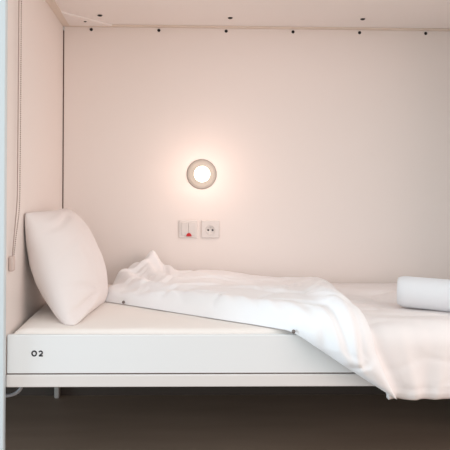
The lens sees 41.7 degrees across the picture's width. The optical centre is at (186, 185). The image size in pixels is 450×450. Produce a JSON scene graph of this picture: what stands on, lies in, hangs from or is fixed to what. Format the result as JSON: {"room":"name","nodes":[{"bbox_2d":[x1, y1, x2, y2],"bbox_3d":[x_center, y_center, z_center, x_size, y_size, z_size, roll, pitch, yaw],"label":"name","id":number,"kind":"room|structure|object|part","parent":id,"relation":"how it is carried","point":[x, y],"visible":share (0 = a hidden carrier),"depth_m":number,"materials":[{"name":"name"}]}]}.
{"room":"dormitory","nodes":[
{"label":"dormitory","id":0,"kind":"room"},
{"bbox_2d":[6,0,63,374],"bbox_3d":[-0.568,-0.071,2.242,0.030,1.356,0.930,0,0,-1],"label":"wall","id":1,"kind":"structure","parent":0,"point":[41,86],"depth_m":2.07,"materials":[{"name":"white paint"}]},
{"bbox_2d":[0,0,7,449],"bbox_3d":[-0.620,-0.203,1.764,0.160,2.300,0.022,0,0,-1],"label":"trim","id":2,"kind":"structure","parent":1,"relation":"attached to","point":[3,3],"depth_m":1.75,"materials":[{"name":"white paint"}]},
{"bbox_2d":[6,387,22,396],"bbox_3d":[-0.571,0.643,1.887,0.104,0.069,0.011,0,0,-1],"label":"cable","id":3,"kind":"object","parent":1,"relation":"attached to","point":[20,388],"visible":0.47,"depth_m":1.88,"materials":[{"name":"grey plastic"}]},
{"bbox_2d":[9,0,21,271],"bbox_3d":[-0.534,-0.232,1.845,0.016,0.986,0.102,0,0,-1],"label":"chain","id":4,"kind":"object","parent":1,"relation":"attached to","point":[11,258],"visible":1,"depth_m":1.86,"materials":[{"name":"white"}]},
{"bbox_3d":[-0.530,-0.250,1.832,0.005,0.946,0.068,0,0,-1],"label":"plain cord","id":5,"kind":"part","parent":4,"relation":"part of","materials":[{"name":"brown plastic"}]},
{"bbox_3d":[-0.531,-0.251,1.855,0.005,0.948,0.081,0,0,-1],"label":"beaded cord","id":6,"kind":"part","parent":4,"relation":"part of","materials":[{"name":"brown plastic"}]},
{"bbox_2d":[45,0,70,26],"bbox_3d":[-0.532,-0.726,2.227,0.034,0.004,0.899,0,0,-1],"label":"trim","id":7,"kind":"structure","parent":1,"relation":"attached to","point":[53,5],"depth_m":2.46,"materials":[{"name":"beige"}]},
{"bbox_2d":[62,30,63,208],"bbox_3d":[-0.562,0.120,2.687,0.005,1.654,0.021,0,0,-1],"label":"trim","id":8,"kind":"structure","parent":1,"relation":"attached to","point":[63,30],"depth_m":2.68,"materials":[{"name":"brown"}]},
{"bbox_2d":[5,394,449,449],"bbox_3d":[0.246,0.976,0.046,7.500,0.050,5.500,0,0,-1],"label":"floor","id":9,"kind":"structure","parent":0,"point":[298,421],"depth_m":2.37,"materials":[{"name":"plastic"}]},
{"bbox_2d":[6,334,374,397],"bbox_3d":[0.456,0.704,2.247,2.069,0.497,0.897,0,0,-1],"label":"frame","id":10,"kind":"object","parent":9,"relation":"on","point":[56,361],"visible":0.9,"depth_m":1.79,"materials":[{"name":"white laminate"}]},
{"bbox_3d":[-0.579,0.777,2.644,0.020,0.340,0.035,0,0,-1],"label":"leg","id":11,"kind":"part","parent":10,"relation":"part of","materials":[{"name":"grey paint"}]},
{"bbox_2d":[14,284,294,333],"bbox_3d":[0.463,0.509,2.261,2.030,0.130,0.875,0,0,-1],"label":"mattress","id":12,"kind":"object","parent":10,"relation":"on","point":[109,317],"visible":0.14,"depth_m":1.89,"materials":[{"name":"white fabric"}]},
{"bbox_2d":[25,208,107,325],"bbox_3d":[-0.420,0.265,2.140,0.255,0.350,0.567,0,0,-1],"label":"pillow","id":13,"kind":"object","parent":12,"relation":"on","point":[67,264],"visible":1,"depth_m":1.97,"materials":[{"name":"white fabric"}]},
{"bbox_2d":[105,250,449,399],"bbox_3d":[0.578,0.465,2.184,1.793,0.351,0.987,0,0,-1],"label":"duvet","id":14,"kind":"object","parent":12,"relation":"on","point":[404,352],"visible":0.9,"depth_m":1.85,"materials":[{"name":"white fabric"}]},
{"bbox_2d":[397,276,449,311],"bbox_3d":[0.922,0.371,1.980,0.400,0.114,0.124,0,0,24],"label":"rolled towel","id":15,"kind":"object","parent":14,"relation":"on","point":[412,292],"visible":1,"depth_m":1.98,"materials":[{"name":"white fabric"}]},
{"bbox_3d":[0.474,0.594,1.823,2.038,0.038,0.048,0,0,-1],"label":"rail","id":16,"kind":"part","parent":10,"relation":"part of","materials":[{"name":"white paint"}]},
{"bbox_2d":[55,0,449,28],"bbox_3d":[0.471,-0.773,2.257,2.080,0.100,0.950,0,0,-1],"label":"ceiling","id":17,"kind":"structure","parent":0,"point":[276,13],"depth_m":2.46,"materials":[{"name":"white paint"}]},
{"bbox_2d":[61,11,111,25],"bbox_3d":[-0.427,-0.724,2.553,0.191,0.007,0.195,0,0,-1],"label":"corner gusset","id":18,"kind":"object","parent":17,"relation":"attached to","point":[73,20],"visible":1,"depth_m":2.58,"materials":[{"name":"white"}]},
{"bbox_2d":[63,27,449,283],"bbox_3d":[0.484,-0.070,2.718,2.085,1.346,0.030,0,0,-1],"label":"wall","id":19,"kind":"structure","parent":0,"point":[329,150],"depth_m":2.70,"materials":[{"name":"white paint"}]},
{"bbox_2d":[179,220,196,237],"bbox_3d":[0.008,0.196,2.684,0.084,0.080,0.014,0,0,-1],"label":"wall switch","id":20,"kind":"object","parent":19,"relation":"attached to","point":[187,228],"visible":1,"depth_m":2.68,"materials":[{"name":"white plastic"}]},
{"bbox_2d":[6,386,385,394],"bbox_3d":[-0.323,0.773,2.676,3.690,0.350,0.010,0,0,-1],"label":"trim","id":21,"kind":"structure","parent":19,"relation":"attached to","point":[239,390],"depth_m":2.68,"materials":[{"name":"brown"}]},
{"bbox_2d":[187,159,216,188],"bbox_3d":[0.070,-0.054,2.655,0.138,0.138,0.074,0,0,-1],"label":"wall lamp","id":22,"kind":"object","parent":19,"relation":"attached to","point":[201,173],"visible":1,"depth_m":2.68,"materials":[{"name":"grey"}]},
{"bbox_3d":[0.071,-0.054,2.649,0.073,0.073,0.062,0,0,-1],"label":"globe","id":23,"kind":"part","parent":22,"relation":"part of","materials":[{"name":"white glass"}]},
{"bbox_2d":[202,220,218,237],"bbox_3d":[0.109,0.197,2.684,0.080,0.080,0.019,0,0,-1],"label":"power socket","id":24,"kind":"object","parent":19,"relation":"attached to","point":[210,228],"visible":1,"depth_m":2.68,"materials":[{"name":"white plastic"}]},
{"bbox_2d":[71,25,449,30],"bbox_3d":[0.477,-0.721,2.687,2.006,0.004,0.029,0,0,-1],"label":"trim","id":25,"kind":"structure","parent":19,"relation":"attached to","point":[139,26],"depth_m":2.68,"materials":[{"name":"beige"}]}
]}

